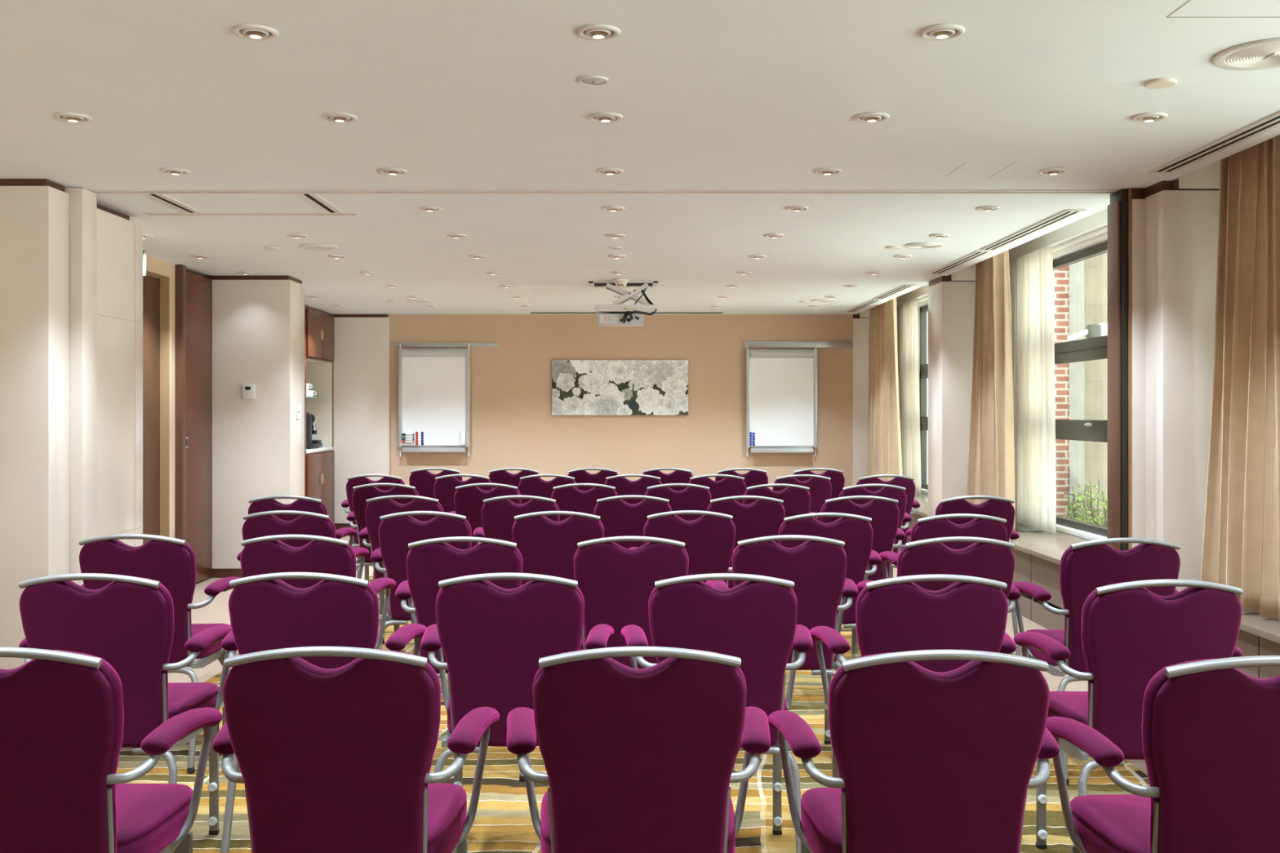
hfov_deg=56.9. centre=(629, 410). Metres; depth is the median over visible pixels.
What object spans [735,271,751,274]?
recessed light
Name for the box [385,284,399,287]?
recessed light
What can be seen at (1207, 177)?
trim
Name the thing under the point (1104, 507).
shrub
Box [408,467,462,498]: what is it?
armchair
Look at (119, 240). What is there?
wall
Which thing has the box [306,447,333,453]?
countertop
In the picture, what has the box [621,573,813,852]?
armchair
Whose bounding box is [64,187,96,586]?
post
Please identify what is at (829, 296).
recessed light
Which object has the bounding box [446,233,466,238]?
recessed light
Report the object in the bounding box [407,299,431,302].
ceiling speaker
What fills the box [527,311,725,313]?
projection screen slot
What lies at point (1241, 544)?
curtain
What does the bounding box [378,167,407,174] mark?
recessed light
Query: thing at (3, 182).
trim
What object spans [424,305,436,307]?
recessed light
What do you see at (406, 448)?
tray
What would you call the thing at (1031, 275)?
sheer curtain
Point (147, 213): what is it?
ceiling track
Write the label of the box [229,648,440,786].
backrest
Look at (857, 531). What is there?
cushion
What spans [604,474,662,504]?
armchair
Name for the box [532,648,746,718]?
backrest
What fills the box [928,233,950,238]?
recessed light
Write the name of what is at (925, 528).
cushion
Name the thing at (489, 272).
recessed light
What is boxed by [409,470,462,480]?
cushion
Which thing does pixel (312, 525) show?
cushion
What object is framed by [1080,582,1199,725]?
chair back
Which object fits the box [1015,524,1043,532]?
grille
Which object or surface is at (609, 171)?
recessed light
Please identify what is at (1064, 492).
wire fence
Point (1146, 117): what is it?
recessed light
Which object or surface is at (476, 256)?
recessed light
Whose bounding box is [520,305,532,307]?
recessed light
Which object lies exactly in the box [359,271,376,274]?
recessed light
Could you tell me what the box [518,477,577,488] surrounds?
cushion
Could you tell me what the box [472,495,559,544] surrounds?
armchair
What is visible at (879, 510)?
cushion
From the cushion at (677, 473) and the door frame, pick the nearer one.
the door frame
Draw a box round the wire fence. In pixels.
[1063,492,1107,519]
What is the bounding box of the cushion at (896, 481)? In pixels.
[856,477,913,484]
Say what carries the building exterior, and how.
on the ground
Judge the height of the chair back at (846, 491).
0.481 m
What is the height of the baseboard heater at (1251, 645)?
0.446 m
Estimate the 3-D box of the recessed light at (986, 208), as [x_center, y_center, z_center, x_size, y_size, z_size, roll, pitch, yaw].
[1.940,-1.090,6.399,0.128,0.018,0.128,0,0,0]
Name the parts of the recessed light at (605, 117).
bulb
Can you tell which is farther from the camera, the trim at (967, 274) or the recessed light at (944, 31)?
the trim at (967, 274)
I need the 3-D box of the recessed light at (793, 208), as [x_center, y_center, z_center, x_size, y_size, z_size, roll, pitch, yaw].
[0.905,-1.090,6.399,0.128,0.018,0.128,0,0,0]
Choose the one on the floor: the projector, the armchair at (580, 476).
the armchair at (580, 476)
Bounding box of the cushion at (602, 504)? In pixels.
[594,499,671,511]
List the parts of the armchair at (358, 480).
armrest, leg, rail, backrest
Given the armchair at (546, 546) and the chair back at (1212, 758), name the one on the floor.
the armchair at (546, 546)
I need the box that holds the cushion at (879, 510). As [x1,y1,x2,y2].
[820,499,897,522]
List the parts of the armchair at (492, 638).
armrest, seat frame, seat, leg, leg, rail, backrest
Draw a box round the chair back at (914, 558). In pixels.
[897,542,1009,577]
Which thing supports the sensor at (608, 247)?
attached to the ceiling
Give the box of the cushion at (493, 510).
[482,499,559,521]
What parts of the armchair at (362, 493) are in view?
armrest, seat frame, leg, leg, rail, backrest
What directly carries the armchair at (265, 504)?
on the floor
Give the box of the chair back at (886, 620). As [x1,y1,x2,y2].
[855,577,1003,656]
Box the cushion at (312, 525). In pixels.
[268,515,336,538]
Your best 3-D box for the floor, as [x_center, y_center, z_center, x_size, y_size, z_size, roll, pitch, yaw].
[-0.450,1.435,5.250,7.700,0.150,16.900,0,0,0]
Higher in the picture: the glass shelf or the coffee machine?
the glass shelf
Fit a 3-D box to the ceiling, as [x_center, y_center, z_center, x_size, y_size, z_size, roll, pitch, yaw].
[-0.855,-1.225,5.250,6.890,0.250,16.900,0,0,0]
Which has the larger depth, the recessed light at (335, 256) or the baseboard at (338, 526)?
the baseboard at (338, 526)
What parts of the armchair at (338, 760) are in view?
armrest, rail, seat, seat frame, armrest, leg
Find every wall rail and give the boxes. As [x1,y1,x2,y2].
[391,342,498,346]
[743,341,851,347]
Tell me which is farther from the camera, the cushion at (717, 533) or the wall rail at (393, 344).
the wall rail at (393, 344)
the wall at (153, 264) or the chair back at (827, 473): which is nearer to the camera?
the wall at (153, 264)
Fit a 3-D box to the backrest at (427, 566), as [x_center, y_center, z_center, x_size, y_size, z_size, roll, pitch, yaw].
[-0.615,0.715,4.415,0.431,0.481,0.140,0,0,0]
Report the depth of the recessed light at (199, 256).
8.37 m
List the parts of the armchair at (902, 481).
rail, armrest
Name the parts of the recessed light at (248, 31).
dish, bulb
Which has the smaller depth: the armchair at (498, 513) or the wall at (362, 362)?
the armchair at (498, 513)
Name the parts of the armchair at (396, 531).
armrest, seat frame, leg, leg, rail, backrest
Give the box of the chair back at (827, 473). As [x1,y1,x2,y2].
[792,471,843,475]
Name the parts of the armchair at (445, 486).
rail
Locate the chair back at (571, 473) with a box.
[567,470,617,475]
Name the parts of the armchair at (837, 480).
rail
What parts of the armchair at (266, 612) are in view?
leg, armrest, rail, backrest, armrest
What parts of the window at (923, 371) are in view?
sash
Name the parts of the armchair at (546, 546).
rail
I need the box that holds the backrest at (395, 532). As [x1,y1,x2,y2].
[379,515,471,548]
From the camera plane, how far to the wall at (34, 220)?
5.59 m
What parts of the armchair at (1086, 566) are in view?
armrest, seat, seat frame, leg, backrest, rail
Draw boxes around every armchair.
[0,646,222,852]
[17,573,231,835]
[78,533,239,773]
[212,646,499,852]
[220,572,426,852]
[232,534,395,772]
[236,510,368,578]
[248,495,356,547]
[341,474,404,577]
[346,483,419,582]
[358,494,443,643]
[370,511,471,649]
[395,536,524,782]
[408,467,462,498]
[421,573,613,787]
[434,474,493,512]
[449,483,520,547]
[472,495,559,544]
[488,467,540,489]
[506,646,770,852]
[511,511,604,586]
[518,474,577,504]
[551,483,617,521]
[567,467,617,491]
[573,536,688,668]
[594,495,671,548]
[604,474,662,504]
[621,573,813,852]
[629,510,735,586]
[640,467,693,491]
[644,483,711,520]
[687,474,746,503]
[706,495,785,588]
[706,534,857,773]
[715,467,768,490]
[742,483,817,519]
[768,649,1059,852]
[772,474,831,520]
[778,512,881,659]
[792,467,844,498]
[809,574,1016,777]
[817,484,911,577]
[820,495,906,581]
[856,474,919,551]
[856,536,1020,613]
[879,513,1007,578]
[906,495,1020,656]
[1012,537,1180,785]
[1013,579,1243,848]
[1045,655,1279,852]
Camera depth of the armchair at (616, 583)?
4.37 m
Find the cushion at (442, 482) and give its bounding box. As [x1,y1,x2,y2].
[434,476,493,488]
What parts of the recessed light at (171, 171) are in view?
bulb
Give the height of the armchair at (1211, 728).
0.899 m
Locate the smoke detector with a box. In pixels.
[613,279,627,287]
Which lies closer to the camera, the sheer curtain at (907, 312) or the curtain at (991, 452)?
the curtain at (991, 452)
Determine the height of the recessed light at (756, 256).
0.018 m
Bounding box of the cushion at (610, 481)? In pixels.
[604,477,662,484]
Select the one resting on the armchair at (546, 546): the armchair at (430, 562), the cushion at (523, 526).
the cushion at (523, 526)
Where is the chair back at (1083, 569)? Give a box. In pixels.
[1059,541,1146,646]
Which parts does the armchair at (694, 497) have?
rail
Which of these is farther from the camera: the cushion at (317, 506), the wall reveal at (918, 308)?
the wall reveal at (918, 308)
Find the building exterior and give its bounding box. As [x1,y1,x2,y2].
[1084,252,1107,525]
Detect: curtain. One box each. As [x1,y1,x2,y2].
[867,297,902,481]
[896,297,921,493]
[965,249,1015,530]
[1008,245,1056,533]
[1200,134,1279,622]
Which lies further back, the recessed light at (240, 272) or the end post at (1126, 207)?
the recessed light at (240, 272)
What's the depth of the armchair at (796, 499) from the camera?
7.49 m
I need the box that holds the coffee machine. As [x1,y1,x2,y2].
[306,411,322,448]
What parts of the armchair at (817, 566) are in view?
backrest, rail, leg, leg, seat frame, armrest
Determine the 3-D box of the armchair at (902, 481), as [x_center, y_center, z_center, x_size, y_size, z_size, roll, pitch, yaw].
[1.871,0.911,8.827,0.598,0.899,0.567,0,0,1]
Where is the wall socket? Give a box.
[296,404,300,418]
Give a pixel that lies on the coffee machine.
(312, 425)
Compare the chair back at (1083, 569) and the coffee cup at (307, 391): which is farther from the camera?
the coffee cup at (307, 391)
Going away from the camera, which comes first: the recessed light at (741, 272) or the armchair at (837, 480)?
the recessed light at (741, 272)
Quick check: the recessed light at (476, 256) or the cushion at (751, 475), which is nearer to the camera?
the recessed light at (476, 256)
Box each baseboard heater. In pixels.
[898,513,926,551]
[1007,548,1064,630]
[1235,629,1279,679]
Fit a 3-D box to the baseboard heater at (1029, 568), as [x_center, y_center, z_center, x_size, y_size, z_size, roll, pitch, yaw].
[2.639,1.137,7.865,0.082,0.446,3.508,0,0,0]
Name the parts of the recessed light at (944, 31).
dish, bulb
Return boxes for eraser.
[460,431,465,444]
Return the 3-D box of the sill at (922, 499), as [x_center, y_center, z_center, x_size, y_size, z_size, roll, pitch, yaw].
[2.882,0.899,11.765,0.675,0.030,3.368,0,0,0]
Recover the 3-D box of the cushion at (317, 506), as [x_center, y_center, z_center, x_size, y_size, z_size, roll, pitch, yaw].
[-1.885,0.715,6.536,0.431,0.481,0.140,0,0,0]
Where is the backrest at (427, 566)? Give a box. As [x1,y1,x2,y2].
[407,542,522,586]
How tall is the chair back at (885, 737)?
0.481 m
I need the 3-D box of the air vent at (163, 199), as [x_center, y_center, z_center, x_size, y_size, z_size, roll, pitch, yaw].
[-2.420,-1.097,6.255,0.110,0.004,0.578,0,0,0]
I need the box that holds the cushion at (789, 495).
[742,487,810,504]
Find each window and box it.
[919,305,928,494]
[1053,241,1107,544]
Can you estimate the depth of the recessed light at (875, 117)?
4.40 m
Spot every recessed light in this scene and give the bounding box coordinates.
[53,111,92,122]
[142,233,153,238]
[160,167,190,174]
[190,254,209,258]
[232,23,278,40]
[236,271,253,274]
[286,233,307,238]
[306,295,319,298]
[322,111,357,122]
[327,254,346,258]
[332,305,344,307]
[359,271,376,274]
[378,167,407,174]
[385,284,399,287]
[406,295,420,298]
[417,205,441,211]
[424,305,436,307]
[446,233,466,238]
[467,254,486,258]
[484,271,501,274]
[498,284,513,287]
[510,295,524,298]
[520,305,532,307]
[576,23,620,40]
[588,111,622,122]
[595,167,623,174]
[601,205,624,211]
[604,233,625,238]
[608,254,626,258]
[610,271,626,274]
[710,305,722,307]
[716,295,730,298]
[725,284,740,287]
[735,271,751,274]
[747,254,766,258]
[764,233,784,238]
[784,205,808,211]
[808,305,821,307]
[813,167,841,174]
[824,295,838,298]
[843,284,857,287]
[854,111,888,122]
[866,271,882,274]
[893,254,911,258]
[919,23,964,40]
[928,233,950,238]
[975,205,999,211]
[1038,167,1068,174]
[1130,111,1167,122]
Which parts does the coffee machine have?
spout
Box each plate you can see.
[264,246,279,249]
[884,245,900,249]
[1143,77,1177,88]
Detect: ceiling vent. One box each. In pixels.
[844,299,882,311]
[872,284,915,299]
[927,250,993,274]
[979,209,1086,250]
[1148,111,1279,173]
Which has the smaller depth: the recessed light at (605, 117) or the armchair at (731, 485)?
the recessed light at (605, 117)
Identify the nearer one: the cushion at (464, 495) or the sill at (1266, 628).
the sill at (1266, 628)
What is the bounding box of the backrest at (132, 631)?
[59,576,174,720]
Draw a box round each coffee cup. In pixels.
[306,383,311,390]
[306,390,311,396]
[308,390,316,396]
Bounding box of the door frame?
[146,270,169,537]
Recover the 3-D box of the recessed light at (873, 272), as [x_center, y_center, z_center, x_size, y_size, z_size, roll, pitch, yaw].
[1.940,-1.090,9.378,0.128,0.018,0.128,0,0,0]
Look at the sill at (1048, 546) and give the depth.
7.88 m
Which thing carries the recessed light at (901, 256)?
in the ceiling
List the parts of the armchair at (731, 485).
rail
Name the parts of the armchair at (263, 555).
rail, backrest, armrest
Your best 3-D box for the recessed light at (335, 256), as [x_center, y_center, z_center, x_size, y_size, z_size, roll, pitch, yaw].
[-2.080,-1.090,8.385,0.128,0.018,0.128,0,0,0]
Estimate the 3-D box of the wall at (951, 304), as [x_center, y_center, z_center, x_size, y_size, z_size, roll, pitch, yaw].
[2.922,0.153,9.850,0.755,2.413,0.460,0,0,0]
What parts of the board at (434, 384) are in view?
hanging rod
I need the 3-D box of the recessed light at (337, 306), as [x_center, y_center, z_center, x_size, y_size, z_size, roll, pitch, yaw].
[-3.050,-1.090,12.357,0.128,0.018,0.128,0,0,0]
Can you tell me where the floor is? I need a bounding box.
[116,529,1149,852]
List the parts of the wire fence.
rail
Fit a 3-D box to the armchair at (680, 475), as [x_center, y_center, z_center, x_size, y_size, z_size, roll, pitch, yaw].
[0.305,0.911,9.815,0.598,0.899,0.567,0,0,0]
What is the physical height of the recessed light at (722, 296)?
0.018 m
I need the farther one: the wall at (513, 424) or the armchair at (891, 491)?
the wall at (513, 424)
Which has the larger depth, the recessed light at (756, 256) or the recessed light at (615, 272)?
the recessed light at (615, 272)
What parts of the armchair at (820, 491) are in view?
rail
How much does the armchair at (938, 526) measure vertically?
0.899 m
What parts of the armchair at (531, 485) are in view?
rail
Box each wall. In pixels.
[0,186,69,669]
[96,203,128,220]
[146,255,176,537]
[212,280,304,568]
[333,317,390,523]
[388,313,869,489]
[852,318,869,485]
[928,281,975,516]
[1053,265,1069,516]
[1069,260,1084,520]
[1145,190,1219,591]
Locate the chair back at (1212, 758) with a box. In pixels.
[1141,658,1279,852]
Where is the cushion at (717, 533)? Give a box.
[643,515,735,551]
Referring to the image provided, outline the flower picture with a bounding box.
[551,360,688,415]
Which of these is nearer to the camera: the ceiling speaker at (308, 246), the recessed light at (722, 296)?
the ceiling speaker at (308, 246)
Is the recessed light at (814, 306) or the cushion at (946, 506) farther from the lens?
the recessed light at (814, 306)
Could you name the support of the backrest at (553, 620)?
on the armchair at (492, 638)
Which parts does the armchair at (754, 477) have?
rail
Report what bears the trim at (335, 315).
attached to the wall at (362, 362)
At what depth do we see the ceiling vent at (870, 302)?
12.29 m
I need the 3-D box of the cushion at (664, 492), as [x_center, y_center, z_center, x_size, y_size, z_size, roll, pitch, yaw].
[0.310,0.715,7.595,0.431,0.481,0.140,0,0,0]
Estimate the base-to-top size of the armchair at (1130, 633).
0.899 m
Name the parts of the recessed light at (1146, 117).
bulb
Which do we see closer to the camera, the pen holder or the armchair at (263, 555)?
the armchair at (263, 555)
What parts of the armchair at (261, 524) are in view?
rail, backrest, armrest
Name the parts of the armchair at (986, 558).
backrest, rail, armrest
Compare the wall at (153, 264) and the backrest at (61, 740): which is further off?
the wall at (153, 264)
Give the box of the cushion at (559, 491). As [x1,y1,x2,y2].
[551,486,617,497]
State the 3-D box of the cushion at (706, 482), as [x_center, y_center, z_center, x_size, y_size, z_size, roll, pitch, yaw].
[0.637,0.715,8.673,0.431,0.481,0.140,0,0,0]
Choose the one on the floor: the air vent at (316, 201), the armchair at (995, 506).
the armchair at (995, 506)
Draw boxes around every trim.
[0,178,64,191]
[204,275,302,284]
[333,314,388,317]
[852,297,897,318]
[928,263,975,286]
[1145,160,1220,197]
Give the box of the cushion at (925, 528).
[910,518,978,542]
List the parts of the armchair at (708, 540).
rail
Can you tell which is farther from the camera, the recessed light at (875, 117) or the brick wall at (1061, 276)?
the brick wall at (1061, 276)
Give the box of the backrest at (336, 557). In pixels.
[272,540,355,577]
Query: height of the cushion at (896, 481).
0.481 m
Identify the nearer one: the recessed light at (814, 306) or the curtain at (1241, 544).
the curtain at (1241, 544)
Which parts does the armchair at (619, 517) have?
rail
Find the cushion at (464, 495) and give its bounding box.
[455,486,520,504]
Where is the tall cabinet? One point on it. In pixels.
(319, 325)
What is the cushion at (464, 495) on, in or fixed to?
on the armchair at (468, 499)
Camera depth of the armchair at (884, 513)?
6.44 m
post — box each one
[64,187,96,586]
[1107,188,1146,551]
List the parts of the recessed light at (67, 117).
bulb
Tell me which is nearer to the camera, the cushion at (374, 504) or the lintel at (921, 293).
the cushion at (374, 504)
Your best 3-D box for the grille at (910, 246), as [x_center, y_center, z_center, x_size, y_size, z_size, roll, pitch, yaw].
[1.950,-1.092,7.830,0.200,0.002,0.200,0,0,0]
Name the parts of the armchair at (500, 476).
rail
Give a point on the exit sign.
(144, 251)
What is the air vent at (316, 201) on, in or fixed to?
attached to the ceiling
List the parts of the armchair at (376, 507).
armrest, leg, rail, backrest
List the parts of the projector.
vent panel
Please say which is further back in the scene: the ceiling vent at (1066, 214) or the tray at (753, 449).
the tray at (753, 449)
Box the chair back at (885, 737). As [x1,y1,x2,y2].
[828,652,1042,791]
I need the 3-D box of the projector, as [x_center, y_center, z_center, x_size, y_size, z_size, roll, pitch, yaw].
[-0.080,-0.793,10.178,0.395,0.110,0.385,0,0,0]
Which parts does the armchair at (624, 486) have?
rail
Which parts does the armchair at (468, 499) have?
rail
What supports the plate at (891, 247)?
attached to the ceiling
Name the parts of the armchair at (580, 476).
rail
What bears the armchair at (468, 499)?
on the floor
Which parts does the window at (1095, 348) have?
sash, handle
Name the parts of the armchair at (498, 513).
rail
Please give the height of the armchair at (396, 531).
0.899 m
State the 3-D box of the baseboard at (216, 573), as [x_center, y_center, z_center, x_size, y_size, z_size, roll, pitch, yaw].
[-3.483,1.323,9.816,1.434,0.075,0.420,0,0,0]
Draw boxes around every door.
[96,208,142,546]
[142,275,159,544]
[174,265,212,582]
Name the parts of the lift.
opening frame, scissor arm, scissor arm, scissor arm, scissor arm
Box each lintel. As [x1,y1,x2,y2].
[897,284,928,306]
[1008,208,1107,262]
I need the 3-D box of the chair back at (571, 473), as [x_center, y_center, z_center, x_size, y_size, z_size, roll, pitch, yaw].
[-0.298,0.715,9.636,0.431,0.481,0.140,0,0,0]
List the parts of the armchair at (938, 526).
armrest, backrest, rail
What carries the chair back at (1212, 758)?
on the armchair at (1211, 728)
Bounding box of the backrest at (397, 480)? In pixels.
[364,476,404,484]
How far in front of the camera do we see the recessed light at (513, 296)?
11.33 m
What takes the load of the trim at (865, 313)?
attached to the wall at (860, 326)
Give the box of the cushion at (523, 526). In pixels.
[511,515,604,537]
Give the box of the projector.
[596,311,643,326]
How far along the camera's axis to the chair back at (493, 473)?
9.55 m
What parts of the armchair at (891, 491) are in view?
backrest, rail, leg, armrest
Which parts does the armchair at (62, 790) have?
rail, backrest, seat, armrest, seat frame, leg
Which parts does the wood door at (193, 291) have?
post, door panel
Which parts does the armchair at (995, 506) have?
backrest, rail, leg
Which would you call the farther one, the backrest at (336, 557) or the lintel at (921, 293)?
the lintel at (921, 293)
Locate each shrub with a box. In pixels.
[1063,484,1089,522]
[1075,480,1107,526]
[1097,486,1107,527]
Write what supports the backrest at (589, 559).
on the armchair at (616, 583)
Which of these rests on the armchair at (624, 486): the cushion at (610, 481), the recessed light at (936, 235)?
the cushion at (610, 481)
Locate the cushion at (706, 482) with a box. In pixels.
[687,477,746,487]
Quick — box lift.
[588,281,657,315]
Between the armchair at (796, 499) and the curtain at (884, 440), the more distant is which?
the curtain at (884, 440)
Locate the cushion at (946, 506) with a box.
[935,499,992,515]
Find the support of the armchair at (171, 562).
on the floor
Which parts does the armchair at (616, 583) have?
seat, rail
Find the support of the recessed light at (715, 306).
in the ceiling
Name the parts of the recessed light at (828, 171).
bulb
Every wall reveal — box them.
[917,306,928,484]
[1053,270,1053,294]
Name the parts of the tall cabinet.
door, door, door, door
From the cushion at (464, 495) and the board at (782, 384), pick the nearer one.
the cushion at (464, 495)
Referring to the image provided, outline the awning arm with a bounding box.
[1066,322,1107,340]
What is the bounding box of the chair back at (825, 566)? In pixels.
[732,541,846,586]
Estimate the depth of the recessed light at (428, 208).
6.38 m
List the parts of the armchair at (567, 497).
rail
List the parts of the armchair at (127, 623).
armrest, rail, backrest, leg, seat frame, seat, armrest, leg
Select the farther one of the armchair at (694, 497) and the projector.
the projector
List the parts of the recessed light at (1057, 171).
bulb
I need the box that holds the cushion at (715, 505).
[706,499,785,511]
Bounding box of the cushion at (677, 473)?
[640,470,693,477]
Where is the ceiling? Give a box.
[0,0,1279,314]
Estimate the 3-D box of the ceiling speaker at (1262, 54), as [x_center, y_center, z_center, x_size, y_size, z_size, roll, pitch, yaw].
[1.965,-1.094,3.630,0.310,0.010,0.310,0,0,0]
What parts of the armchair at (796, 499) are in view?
rail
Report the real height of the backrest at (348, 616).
0.481 m
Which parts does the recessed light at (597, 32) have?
dish, bulb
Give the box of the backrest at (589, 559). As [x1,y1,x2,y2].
[573,542,688,575]
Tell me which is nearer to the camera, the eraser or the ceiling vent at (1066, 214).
the ceiling vent at (1066, 214)
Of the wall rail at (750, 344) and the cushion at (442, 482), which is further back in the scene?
the wall rail at (750, 344)
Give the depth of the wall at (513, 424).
13.50 m
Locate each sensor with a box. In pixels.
[578,75,608,85]
[607,246,622,249]
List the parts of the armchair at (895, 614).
armrest, leg, backrest, rail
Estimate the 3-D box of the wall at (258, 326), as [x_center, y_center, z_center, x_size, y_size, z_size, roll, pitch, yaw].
[-3.480,0.110,9.815,1.440,2.350,0.430,0,0,0]
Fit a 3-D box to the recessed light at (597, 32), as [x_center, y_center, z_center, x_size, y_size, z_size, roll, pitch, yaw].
[-0.090,-1.090,3.420,0.128,0.018,0.128,0,0,0]
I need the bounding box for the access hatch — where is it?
[1166,0,1279,17]
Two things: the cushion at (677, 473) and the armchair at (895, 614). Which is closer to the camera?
the armchair at (895, 614)
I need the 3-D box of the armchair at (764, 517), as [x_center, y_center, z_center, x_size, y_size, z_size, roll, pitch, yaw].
[0.637,0.911,6.687,0.598,0.899,0.567,0,0,0]
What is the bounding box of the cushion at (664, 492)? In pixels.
[644,486,711,499]
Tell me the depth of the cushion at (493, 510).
6.45 m
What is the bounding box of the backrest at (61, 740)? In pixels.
[0,649,124,852]
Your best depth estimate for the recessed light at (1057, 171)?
5.39 m
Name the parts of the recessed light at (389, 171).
bulb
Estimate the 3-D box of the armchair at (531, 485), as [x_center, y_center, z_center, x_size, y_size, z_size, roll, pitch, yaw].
[-0.602,0.911,8.866,0.598,0.899,0.567,0,0,0]
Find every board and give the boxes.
[398,343,470,457]
[746,344,817,457]
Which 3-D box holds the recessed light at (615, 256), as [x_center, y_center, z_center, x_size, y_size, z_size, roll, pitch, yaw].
[-0.090,-1.090,8.385,0.128,0.018,0.128,0,0,0]
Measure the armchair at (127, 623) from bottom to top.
0.899 m
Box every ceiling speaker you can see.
[299,244,337,250]
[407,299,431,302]
[811,298,835,302]
[904,242,942,248]
[1213,38,1279,70]
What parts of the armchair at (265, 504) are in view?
rail, backrest, armrest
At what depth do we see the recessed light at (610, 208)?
6.37 m
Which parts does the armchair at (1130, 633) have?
leg, armrest, seat, seat frame, leg, backrest, rail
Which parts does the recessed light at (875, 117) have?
bulb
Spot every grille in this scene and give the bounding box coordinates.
[303,245,333,249]
[409,300,429,302]
[814,300,833,302]
[908,244,939,248]
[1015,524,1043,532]
[1223,43,1279,67]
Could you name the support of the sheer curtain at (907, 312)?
hanging from the lintel at (921, 293)
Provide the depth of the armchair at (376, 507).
6.48 m
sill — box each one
[911,493,928,516]
[1008,522,1089,564]
[1240,612,1279,644]
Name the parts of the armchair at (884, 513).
rail, armrest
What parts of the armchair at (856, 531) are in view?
backrest, rail, leg, leg, armrest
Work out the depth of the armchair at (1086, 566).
4.32 m
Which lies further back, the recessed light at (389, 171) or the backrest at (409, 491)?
the backrest at (409, 491)
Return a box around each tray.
[401,445,465,452]
[750,445,813,453]
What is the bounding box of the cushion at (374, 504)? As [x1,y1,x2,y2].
[367,498,443,511]
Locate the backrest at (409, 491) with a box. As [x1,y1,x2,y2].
[371,486,419,496]
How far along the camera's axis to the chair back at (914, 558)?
4.34 m
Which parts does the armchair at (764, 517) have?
rail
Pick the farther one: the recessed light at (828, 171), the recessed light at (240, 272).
the recessed light at (240, 272)
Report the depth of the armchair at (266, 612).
3.40 m
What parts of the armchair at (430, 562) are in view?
armrest, rail, backrest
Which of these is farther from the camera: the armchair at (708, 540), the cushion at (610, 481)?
the cushion at (610, 481)
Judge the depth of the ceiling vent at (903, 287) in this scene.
10.86 m
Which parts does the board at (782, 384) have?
hanging rod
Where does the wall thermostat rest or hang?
attached to the wall at (258, 326)
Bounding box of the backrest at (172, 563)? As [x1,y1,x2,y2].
[111,537,196,653]
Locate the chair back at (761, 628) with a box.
[648,581,797,663]
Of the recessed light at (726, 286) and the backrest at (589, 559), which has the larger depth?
the recessed light at (726, 286)
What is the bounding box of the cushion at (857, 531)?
[778,517,871,544]
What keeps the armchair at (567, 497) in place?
on the floor
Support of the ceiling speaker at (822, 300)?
attached to the ceiling
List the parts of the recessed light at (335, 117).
bulb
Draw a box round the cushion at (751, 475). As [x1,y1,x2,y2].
[715,471,768,480]
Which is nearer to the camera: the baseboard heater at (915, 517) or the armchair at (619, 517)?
the armchair at (619, 517)
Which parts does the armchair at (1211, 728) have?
leg, armrest, seat, backrest, rail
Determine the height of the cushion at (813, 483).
0.481 m
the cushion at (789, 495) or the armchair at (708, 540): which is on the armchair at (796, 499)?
the cushion at (789, 495)
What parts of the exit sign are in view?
panel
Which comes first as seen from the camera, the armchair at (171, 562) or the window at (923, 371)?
the armchair at (171, 562)
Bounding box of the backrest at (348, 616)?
[235,575,378,648]
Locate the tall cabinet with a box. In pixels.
[304,305,334,523]
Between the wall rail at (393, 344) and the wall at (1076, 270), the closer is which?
the wall at (1076, 270)
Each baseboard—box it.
[210,568,242,577]
[333,523,351,529]
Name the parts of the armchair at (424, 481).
rail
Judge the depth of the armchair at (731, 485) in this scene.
8.59 m
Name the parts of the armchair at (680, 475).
rail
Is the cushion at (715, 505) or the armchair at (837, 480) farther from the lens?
the armchair at (837, 480)
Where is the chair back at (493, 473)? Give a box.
[488,470,540,478]
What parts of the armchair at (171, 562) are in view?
rail, backrest, leg, seat frame, seat, armrest, leg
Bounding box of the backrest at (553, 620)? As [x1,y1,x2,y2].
[435,580,584,650]
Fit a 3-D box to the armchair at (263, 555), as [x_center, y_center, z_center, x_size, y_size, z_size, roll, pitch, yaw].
[-1.252,0.911,4.671,0.598,0.899,0.567,0,0,0]
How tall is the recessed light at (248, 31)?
0.018 m
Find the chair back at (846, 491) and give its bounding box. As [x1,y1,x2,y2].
[838,487,905,497]
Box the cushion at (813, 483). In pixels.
[772,477,831,490]
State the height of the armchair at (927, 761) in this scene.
0.899 m
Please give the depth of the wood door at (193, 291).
9.21 m
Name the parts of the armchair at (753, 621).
armrest, backrest, rail, leg, leg, seat frame, seat, armrest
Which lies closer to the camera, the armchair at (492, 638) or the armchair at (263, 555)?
the armchair at (492, 638)
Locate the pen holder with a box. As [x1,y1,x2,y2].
[402,432,415,444]
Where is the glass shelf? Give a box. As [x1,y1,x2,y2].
[306,396,324,398]
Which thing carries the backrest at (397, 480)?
on the armchair at (358, 480)
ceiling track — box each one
[90,189,1118,194]
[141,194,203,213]
[142,212,359,215]
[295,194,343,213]
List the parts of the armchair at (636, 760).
armrest, seat, rail, armrest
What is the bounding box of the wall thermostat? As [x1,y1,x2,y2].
[241,383,255,399]
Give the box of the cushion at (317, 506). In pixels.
[271,499,327,515]
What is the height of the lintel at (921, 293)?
0.355 m
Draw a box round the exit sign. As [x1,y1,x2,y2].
[142,238,146,275]
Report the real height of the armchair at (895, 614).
0.899 m
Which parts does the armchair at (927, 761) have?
leg, armrest, seat, rail, armrest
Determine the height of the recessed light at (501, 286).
0.018 m
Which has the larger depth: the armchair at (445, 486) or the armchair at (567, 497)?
the armchair at (445, 486)

